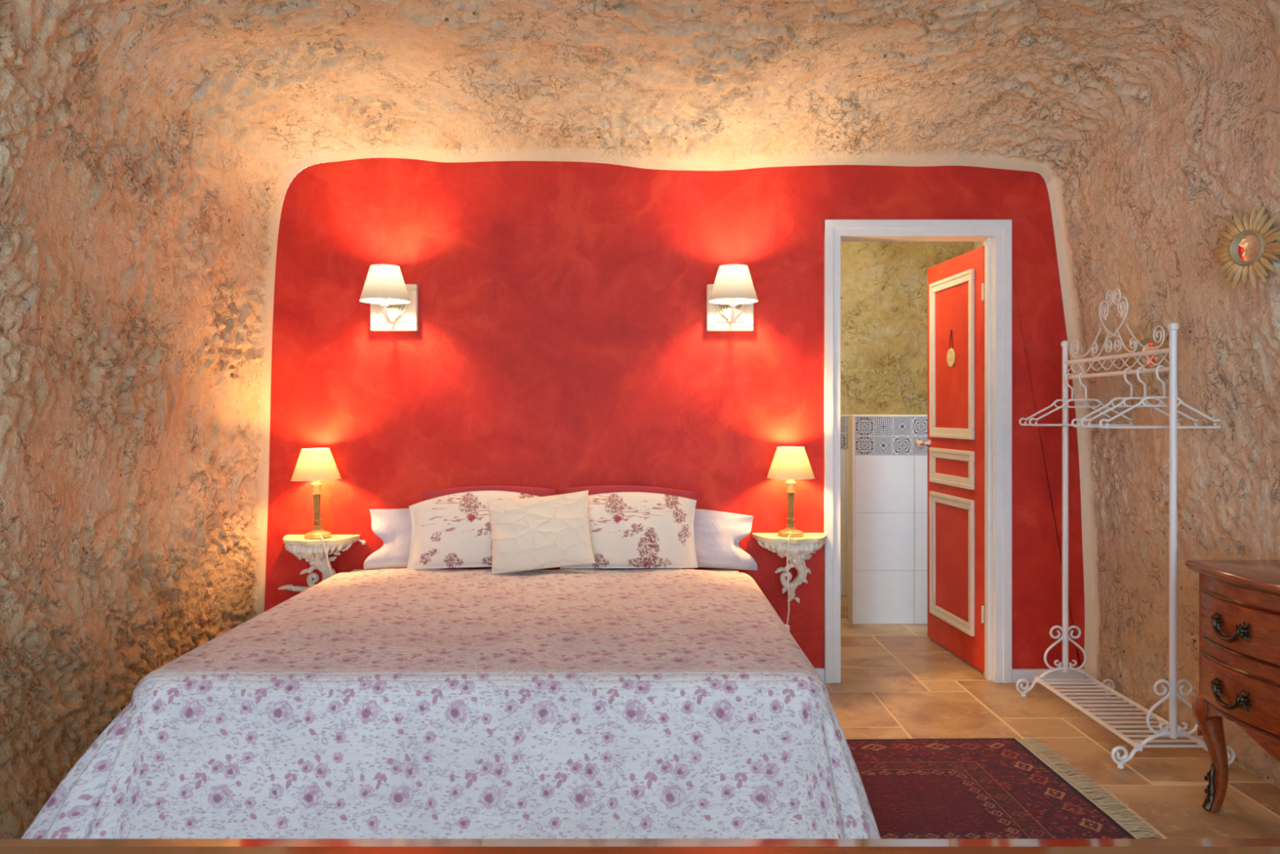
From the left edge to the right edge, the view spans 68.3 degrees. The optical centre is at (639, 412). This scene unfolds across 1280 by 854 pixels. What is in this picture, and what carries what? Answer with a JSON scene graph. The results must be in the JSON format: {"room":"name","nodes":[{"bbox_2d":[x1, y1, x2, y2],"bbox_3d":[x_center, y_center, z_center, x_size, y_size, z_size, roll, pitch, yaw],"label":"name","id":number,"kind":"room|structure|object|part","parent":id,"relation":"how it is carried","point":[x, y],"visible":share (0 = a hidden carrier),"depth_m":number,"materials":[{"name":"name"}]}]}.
{"room":"bedroom","nodes":[
{"label":"bedroom","id":0,"kind":"room"},
{"bbox_2d":[0,0,289,838],"bbox_3d":[-1.899,-0.005,1.451,0.269,2.618,5.858,0,0,3],"label":"wall","id":1,"kind":"structure","parent":0,"point":[139,240],"depth_m":3.34,"materials":[{"name":"beige stone"}]},
{"bbox_2d":[24,0,1279,184],"bbox_3d":[0.083,-1.346,1.450,4.044,0.579,5.840,0,0,0],"label":"ceiling","id":2,"kind":"structure","parent":0,"point":[1042,87],"depth_m":3.75,"materials":[{"name":"beige stone"}]},
{"bbox_2d":[263,157,1084,669],"bbox_3d":[0.150,0.046,4.420,3.818,2.455,0.100,0,0,0],"label":"wall","id":3,"kind":"structure","parent":0,"point":[562,340],"depth_m":4.37,"materials":[{"name":"red paint"}]},
{"bbox_2d":[278,534,365,591],"bbox_3d":[-1.466,0.716,4.257,0.403,0.305,0.229,0,0,0],"label":"shelf","id":4,"kind":"object","parent":3,"relation":"attached to","point":[313,550],"visible":0.82,"depth_m":4.23,"materials":[{"name":"beige paint"}]},
{"bbox_2d":[290,448,341,576],"bbox_3d":[-1.458,0.446,4.250,0.217,0.569,0.248,-2,0,0],"label":"table lamp","id":5,"kind":"object","parent":4,"relation":"on","point":[315,464],"visible":0.99,"depth_m":4.21,"materials":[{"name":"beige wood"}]},
{"bbox_3d":[-1.464,0.231,4.265,0.214,0.136,0.214,-2,0,0],"label":"lamp shade","id":6,"kind":"part","parent":5,"relation":"part of","materials":[{"name":"fabric"}]},
{"bbox_3d":[-1.458,0.445,4.265,0.042,0.152,0.042,-2,0,0],"label":"fluted stem","id":7,"kind":"part","parent":5,"relation":"part of","materials":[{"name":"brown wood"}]},
{"bbox_3d":[-1.395,0.636,4.165,0.112,0.183,0.037,0,0,41],"label":"cord","id":8,"kind":"part","parent":5,"relation":"part of","materials":[{"name":"white plastic"}]},
{"bbox_3d":[-1.462,0.571,4.256,0.336,0.016,0.227,0,0,0],"label":"shelf","id":9,"kind":"part","parent":4,"relation":"part of","materials":[{"name":"beige paint"}]},
{"bbox_2d":[359,263,417,331],"bbox_3d":[-1.133,-0.515,4.227,0.221,0.274,0.285,0,0,0],"label":"wall lamp","id":10,"kind":"object","parent":3,"relation":"attached to","point":[393,302],"visible":1,"depth_m":4.27,"materials":[{"name":"beige paint"}]},
{"bbox_3d":[-1.133,-0.574,4.195,0.218,0.154,0.218,0,0,0],"label":"lamp shade","id":11,"kind":"part","parent":10,"relation":"part of","materials":[{"name":"fabric"}]},
{"bbox_3d":[-1.133,-0.471,4.257,0.034,0.133,0.157,0,0,0],"label":"arm","id":12,"kind":"part","parent":10,"relation":"part of","materials":[{"name":"white paint"}]},
{"bbox_3d":[-1.133,-0.485,4.353,0.214,0.214,0.034,0,0,0],"label":"plate","id":13,"kind":"part","parent":10,"relation":"part of","materials":[{"name":"beige paint"}]},
{"bbox_2d":[706,263,758,331],"bbox_3d":[0.415,-0.515,4.227,0.221,0.274,0.285,0,0,0],"label":"wall lamp","id":14,"kind":"object","parent":3,"relation":"attached to","point":[731,300],"visible":1,"depth_m":4.27,"materials":[{"name":"beige paint"}]},
{"bbox_3d":[0.415,-0.485,4.353,0.214,0.214,0.034,0,0,0],"label":"plate","id":15,"kind":"part","parent":14,"relation":"part of","materials":[{"name":"beige paint"}]},
{"bbox_3d":[0.415,-0.471,4.257,0.034,0.133,0.157,0,0,0],"label":"arm","id":16,"kind":"part","parent":14,"relation":"part of","materials":[{"name":"white paint"}]},
{"bbox_3d":[0.415,-0.574,4.195,0.218,0.154,0.218,0,0,0],"label":"lamp shade","id":17,"kind":"part","parent":14,"relation":"part of","materials":[{"name":"fabric"}]},
{"bbox_2d":[752,533,826,603],"bbox_3d":[0.688,0.708,4.257,0.336,0.305,0.229,0,0,0],"label":"shelf","id":18,"kind":"object","parent":3,"relation":"attached to","point":[800,548],"visible":0.96,"depth_m":4.23,"materials":[{"name":"beige paint"}]},
{"bbox_3d":[0.688,0.563,4.256,0.336,0.016,0.227,0,0,0],"label":"shelf","id":19,"kind":"part","parent":18,"relation":"part of","materials":[{"name":"beige paint"}]},
{"bbox_2d":[766,446,814,631],"bbox_3d":[0.681,0.562,4.265,0.216,0.814,0.216,0,0,-31],"label":"table lamp","id":20,"kind":"object","parent":18,"relation":"on","point":[789,463],"visible":0.99,"depth_m":4.21,"materials":[{"name":"beige fabric"}]},
{"bbox_3d":[0.653,0.739,4.165,0.018,0.401,0.087,0,0,16],"label":"cord","id":21,"kind":"part","parent":20,"relation":"part of","materials":[{"name":"white plastic"}]},
{"bbox_3d":[0.681,0.438,4.265,0.042,0.152,0.042,0,0,0],"label":"fluted stem","id":22,"kind":"part","parent":20,"relation":"part of","materials":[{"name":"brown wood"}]},
{"bbox_3d":[0.681,0.224,4.265,0.214,0.136,0.214,0,0,0],"label":"lamp shade","id":23,"kind":"part","parent":20,"relation":"part of","materials":[{"name":"fabric"}]},
{"bbox_2d":[814,667,824,682],"bbox_3d":[0.576,1.212,4.362,0.551,0.066,0.017,0,0,0],"label":"baseboard","id":24,"kind":"structure","parent":3,"relation":"attached to","point":[820,671],"depth_m":4.35,"materials":[{"name":"white paint"}]},
{"bbox_2d":[823,219,1012,683],"bbox_3d":[1.283,0.177,4.423,0.862,2.136,0.154,0,0,0],"label":"trim","id":25,"kind":"structure","parent":3,"relation":"attached to","point":[996,235],"depth_m":4.36,"materials":[{"name":"white paint"}]},
{"bbox_3d":[0.889,0.177,4.360,0.074,2.136,0.028,0,0,0],"label":"casing","id":26,"kind":"part","parent":25,"relation":"part of","materials":[{"name":"white paint"}]},
{"bbox_3d":[1.283,-0.854,4.360,0.862,0.074,0.028,0,0,0],"label":"head casing","id":27,"kind":"part","parent":25,"relation":"part of","materials":[{"name":"white paint"}]},
{"bbox_3d":[1.677,0.177,4.360,0.074,2.136,0.028,0,0,0],"label":"casing","id":28,"kind":"part","parent":25,"relation":"part of","materials":[{"name":"white paint"}]},
{"bbox_2d":[914,245,984,672],"bbox_3d":[1.588,0.219,4.841,0.118,2.028,0.743,0,0,-4],"label":"door","id":29,"kind":"structure","parent":3,"relation":"in","point":[955,443],"depth_m":4.78,"materials":[{"name":"red paint"}]},
{"bbox_3d":[1.548,0.170,5.174,0.080,0.061,0.062,0,0,-4],"label":"knob","id":30,"kind":"part","parent":29,"relation":"part of","materials":[{"name":"paint"}]},
{"bbox_2d":[946,329,955,367],"bbox_3d":[1.600,-0.331,4.862,0.016,0.192,0.100,0,0,-4],"label":"plaque","id":31,"kind":"object","parent":29,"relation":"hanging from","point":[951,357],"visible":1,"depth_m":4.85,"materials":[{"name":"beige ceramic"}]},
{"bbox_3d":[1.600,-0.285,4.859,0.020,0.830,0.555,0,0,-4],"label":"panel moulding","id":32,"kind":"part","parent":29,"relation":"part of","materials":[{"name":"beige paint"}]},
{"bbox_3d":[1.600,0.280,4.859,0.020,0.186,0.555,0,0,-4],"label":"panel moulding","id":33,"kind":"part","parent":29,"relation":"part of","materials":[{"name":"beige paint"}]},
{"bbox_3d":[1.600,0.755,4.859,0.020,0.660,0.555,0,0,-4],"label":"panel moulding","id":34,"kind":"part","parent":29,"relation":"part of","materials":[{"name":"beige paint"}]},
{"bbox_2d":[1012,668,1084,682],"bbox_3d":[1.881,1.214,4.362,0.333,0.062,0.017,0,0,0],"label":"baseboard","id":35,"kind":"structure","parent":3,"relation":"attached to","point":[1028,674],"depth_m":4.35,"materials":[{"name":"white paint"}]},
{"bbox_2d":[840,414,848,595],"bbox_3d":[1.460,0.628,6.473,1.680,1.234,0.115,0,0,0],"label":"wall","id":36,"kind":"structure","parent":0,"point":[844,418],"depth_m":6.42,"materials":[{"name":"tile"}]},
{"bbox_2d":[848,414,927,624],"bbox_3d":[1.617,0.628,5.620,0.730,1.234,0.120,0,0,0],"label":"wall partition","id":37,"kind":"structure","parent":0,"point":[887,474],"depth_m":5.57,"materials":[{"name":"tile"}]},
{"bbox_2d":[840,241,974,414],"bbox_3d":[1.502,-0.735,6.490,2.005,1.560,0.067,0,0,1],"label":"wall","id":38,"kind":"structure","parent":0,"point":[884,284],"depth_m":6.49,"materials":[{"name":"yellow paint"}]},
{"bbox_2d":[973,182,1079,471],"bbox_3d":[2.360,-0.105,5.535,0.120,2.700,2.129,0,0,0],"label":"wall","id":39,"kind":"structure","parent":0,"point":[977,244],"depth_m":6.42,"materials":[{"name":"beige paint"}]},
{"bbox_2d":[824,595,1279,838],"bbox_3d":[0.200,1.295,2.500,5.600,0.101,8.200,0,0,0],"label":"floor","id":40,"kind":"structure","parent":0,"point":[897,682],"depth_m":3.75,"materials":[{"name":"tile"}]},
{"bbox_2d":[350,569,738,572],"bbox_3d":[-0.430,0.979,3.429,1.840,0.533,1.833,0,0,0],"label":"bed","id":41,"kind":"object","parent":40,"relation":"on","point":[353,571],"visible":0.02,"depth_m":4.27,"materials":[{"name":"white floral cotton fabric"}]},
{"bbox_2d":[363,508,412,568],"bbox_3d":[-0.830,0.562,4.310,0.847,0.298,0.109,0,0,-2],"label":"pillow","id":42,"kind":"object","parent":41,"relation":"on","point":[393,526],"visible":0.31,"depth_m":4.28,"materials":[{"name":"white fabric"}]},
{"bbox_2d":[21,568,880,838],"bbox_3d":[-0.508,0.922,3.230,2.350,0.498,1.770,0,0,0],"label":"coverlet","id":43,"kind":"object","parent":41,"relation":"on","point":[393,703],"visible":0.98,"depth_m":2.47,"materials":[{"name":"white fabric"}]},
{"bbox_2d":[406,490,540,568],"bbox_3d":[-0.685,0.510,4.143,0.664,0.332,0.136,0,0,-4],"label":"pillow","id":44,"kind":"object","parent":43,"relation":"on","point":[451,531],"visible":0.63,"depth_m":4.10,"materials":[{"name":"fabric"}]},
{"bbox_2d":[487,489,595,573],"bbox_3d":[-0.426,0.508,4.045,0.463,0.342,0.158,0,0,-5],"label":"cushion","id":45,"kind":"object","parent":43,"relation":"on","point":[549,531],"visible":1,"depth_m":4.01,"materials":[{"name":"beige fabric"}]},
{"bbox_2d":[560,492,697,568],"bbox_3d":[-0.049,0.514,4.142,0.604,0.326,0.136,0,0,2],"label":"pillow","id":46,"kind":"object","parent":43,"relation":"on","point":[628,530],"visible":0.7,"depth_m":4.10,"materials":[{"name":"fabric"}]},
{"bbox_2d":[422,485,556,569],"bbox_3d":[-0.676,0.520,4.238,0.603,0.382,0.102,0,0,-5],"label":"pillow","id":47,"kind":"object","parent":41,"relation":"on","point":[539,491],"visible":0.21,"depth_m":4.26,"materials":[{"name":"red fabric"}]},
{"bbox_2d":[560,484,696,569],"bbox_3d":[-0.052,0.519,4.234,0.608,0.385,0.102,0,0,3],"label":"pillow","id":48,"kind":"object","parent":41,"relation":"on","point":[593,490],"visible":0.23,"depth_m":4.25,"materials":[{"name":"red fabric"}]},
{"bbox_2d":[693,508,757,570],"bbox_3d":[0.120,0.570,4.307,0.827,0.292,0.106,0,0,2],"label":"pillow","id":49,"kind":"object","parent":41,"relation":"on","point":[717,535],"visible":0.39,"depth_m":4.27,"materials":[{"name":"white fabric"}]},
{"bbox_2d":[0,838,1279,853],"bbox_3d":[0.150,0.875,0.744,2.000,0.740,0.807,0,0,0],"label":"table","id":50,"kind":"object","parent":40,"relation":"on","point":[7,846],"visible":1,"depth_m":1.10,"materials":[{"name":"brown wood"}]},
{"bbox_2d":[846,737,1163,838],"bbox_3d":[0.818,1.237,2.998,1.465,0.014,1.178,0,0,-1],"label":"rug","id":51,"kind":"object","parent":40,"relation":"on","point":[931,788],"visible":0.47,"depth_m":3.07,"materials":[{"name":"fabric"}]},
{"bbox_2d":[1015,288,1235,768],"bbox_3d":[1.872,0.378,3.735,0.435,1.734,0.876,0,0,0],"label":"clothes rack","id":52,"kind":"object","parent":40,"relation":"on","point":[1174,731],"visible":0.95,"depth_m":3.64,"materials":[{"name":"white metal"}]},
{"bbox_3d":[1.872,0.410,4.155,0.036,1.459,0.036,0,0,0],"label":"post","id":53,"kind":"part","parent":52,"relation":"part of","materials":[{"name":"white metal"}]},
{"bbox_2d":[1018,373,1114,425],"bbox_3d":[1.872,-0.059,4.110,0.451,0.229,0.008,0,0,-2],"label":"clothes hanger","id":54,"kind":"object","parent":52,"relation":"hanging from","point":[1068,374],"visible":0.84,"depth_m":4.11,"materials":[{"name":"white metal"}]},
{"bbox_2d":[1029,372,1133,426],"bbox_3d":[1.872,-0.059,3.985,0.451,0.229,0.009,0,0,3],"label":"clothes hanger","id":55,"kind":"object","parent":52,"relation":"hanging from","point":[1081,373],"visible":0.94,"depth_m":3.98,"materials":[{"name":"white metal"}]},
{"bbox_3d":[1.750,1.173,3.735,0.016,0.012,0.840,0,0,0],"label":"shelf rail","id":56,"kind":"part","parent":52,"relation":"part of","materials":[{"name":"white metal"}]},
{"bbox_3d":[1.872,-0.155,3.735,0.016,0.017,0.840,0,0,0],"label":"rail","id":57,"kind":"part","parent":52,"relation":"part of","materials":[{"name":"white metal"}]},
{"bbox_3d":[1.872,-0.221,3.735,0.016,0.017,0.840,0,0,0],"label":"rail","id":58,"kind":"part","parent":52,"relation":"part of","materials":[{"name":"white metal"}]},
{"bbox_2d":[1071,367,1182,427],"bbox_3d":[1.872,-0.059,3.615,0.451,0.229,0.009,0,0,-3],"label":"clothes hanger","id":59,"kind":"object","parent":52,"relation":"hanging from","point":[1146,402],"visible":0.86,"depth_m":3.61,"materials":[{"name":"white metal"}]},
{"bbox_2d":[1080,366,1199,427],"bbox_3d":[1.872,-0.059,3.520,0.451,0.229,0.008,0,0,2],"label":"clothes hanger","id":60,"kind":"object","parent":52,"relation":"hanging from","point":[1088,425],"visible":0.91,"depth_m":3.52,"materials":[{"name":"white metal"}]},
{"bbox_3d":[1.994,1.173,3.735,0.016,0.012,0.840,0,0,0],"label":"shelf rail","id":61,"kind":"part","parent":52,"relation":"part of","materials":[{"name":"white metal"}]},
{"bbox_2d":[1099,364,1220,428],"bbox_3d":[1.872,-0.059,3.390,0.451,0.229,0.008,0,0,-1],"label":"clothes hanger","id":62,"kind":"object","parent":52,"relation":"hanging from","point":[1142,400],"visible":0.95,"depth_m":3.39,"materials":[{"name":"white metal"}]},
{"bbox_3d":[1.872,0.410,3.315,0.036,1.459,0.036,0,0,0],"label":"post","id":63,"kind":"part","parent":52,"relation":"part of","materials":[{"name":"white metal"}]},
{"bbox_2d":[1185,560,1279,812],"bbox_3d":[1.930,0.856,2.575,0.438,0.778,0.876,0,0,0],"label":"commode","id":64,"kind":"object","parent":40,"relation":"on","point":[1239,600],"visible":1,"depth_m":2.77,"materials":[{"name":"brown wood"}]},
{"bbox_3d":[1.788,1.065,2.965,0.082,0.360,0.082,0,0,0],"label":"leg","id":65,"kind":"part","parent":64,"relation":"part of","materials":[{"name":"brown wood"}]},
{"bbox_3d":[1.726,0.830,2.775,0.032,0.073,0.185,0,0,0],"label":"handle","id":66,"kind":"part","parent":64,"relation":"part of","materials":[{"name":"brown metal"}]},
{"bbox_3d":[1.726,0.633,2.775,0.032,0.073,0.185,0,0,0],"label":"handle","id":67,"kind":"part","parent":64,"relation":"part of","materials":[{"name":"brown metal"}]},
{"bbox_3d":[1.754,0.824,2.772,0.039,0.142,0.370,0,0,0],"label":"drawer","id":68,"kind":"part","parent":64,"relation":"part of","materials":[{"name":"brown wood"}]},
{"bbox_3d":[1.753,0.751,2.772,0.031,0.009,0.367,0,0,0],"label":"moulding","id":69,"kind":"part","parent":64,"relation":"part of","materials":[{"name":"brown wood"}]},
{"bbox_3d":[1.754,0.627,2.772,0.039,0.145,0.370,0,0,0],"label":"drawer","id":70,"kind":"part","parent":64,"relation":"part of","materials":[{"name":"brown wood"}]},
{"bbox_3d":[1.753,0.702,2.772,0.031,0.009,0.367,0,0,0],"label":"moulding","id":71,"kind":"part","parent":64,"relation":"part of","materials":[{"name":"brown wood"}]},
{"bbox_3d":[1.753,0.553,2.772,0.031,0.009,0.367,0,0,0],"label":"moulding","id":72,"kind":"part","parent":64,"relation":"part of","materials":[{"name":"brown wood"}]},
{"bbox_3d":[1.753,0.897,2.772,0.031,0.009,0.367,0,0,0],"label":"moulding","id":73,"kind":"part","parent":64,"relation":"part of","materials":[{"name":"brown wood"}]},
{"bbox_2d":[1046,44,1279,788],"bbox_3d":[2.089,0.036,1.451,0.227,2.535,5.848,0,0,-2],"label":"wall","id":74,"kind":"structure","parent":0,"point":[1140,216],"depth_m":3.62,"materials":[{"name":"beige stone"}]},
{"bbox_2d":[1124,322,1168,386],"bbox_3d":[2.014,-0.231,3.735,0.032,0.255,0.255,0,0,-18],"label":"mirror","id":75,"kind":"object","parent":74,"relation":"attached to","point":[1148,331],"visible":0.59,"depth_m":3.73,"materials":[{"name":"gold glass"}]},
{"bbox_2d":[1138,341,1158,367],"bbox_3d":[2.013,-0.231,3.735,0.005,0.103,0.103,0,0,-18],"label":"mirror glass","id":76,"kind":"object","parent":75,"relation":"attached to","point":[1144,360],"depth_m":3.74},
{"bbox_2d":[1208,205,1279,288],"bbox_3d":[1.982,-0.538,3.079,0.032,0.264,0.267,0,0,-22],"label":"mirror","id":77,"kind":"object","parent":74,"relation":"attached to","point":[1248,248],"visible":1,"depth_m":3.08,"materials":[{"name":"gold glass"}]},
{"bbox_2d":[1235,234,1259,262],"bbox_3d":[1.982,-0.538,3.079,0.005,0.091,0.091,0,0,-22],"label":"mirror glass","id":78,"kind":"object","parent":77,"relation":"attached to","point":[1246,248],"depth_m":3.08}
]}

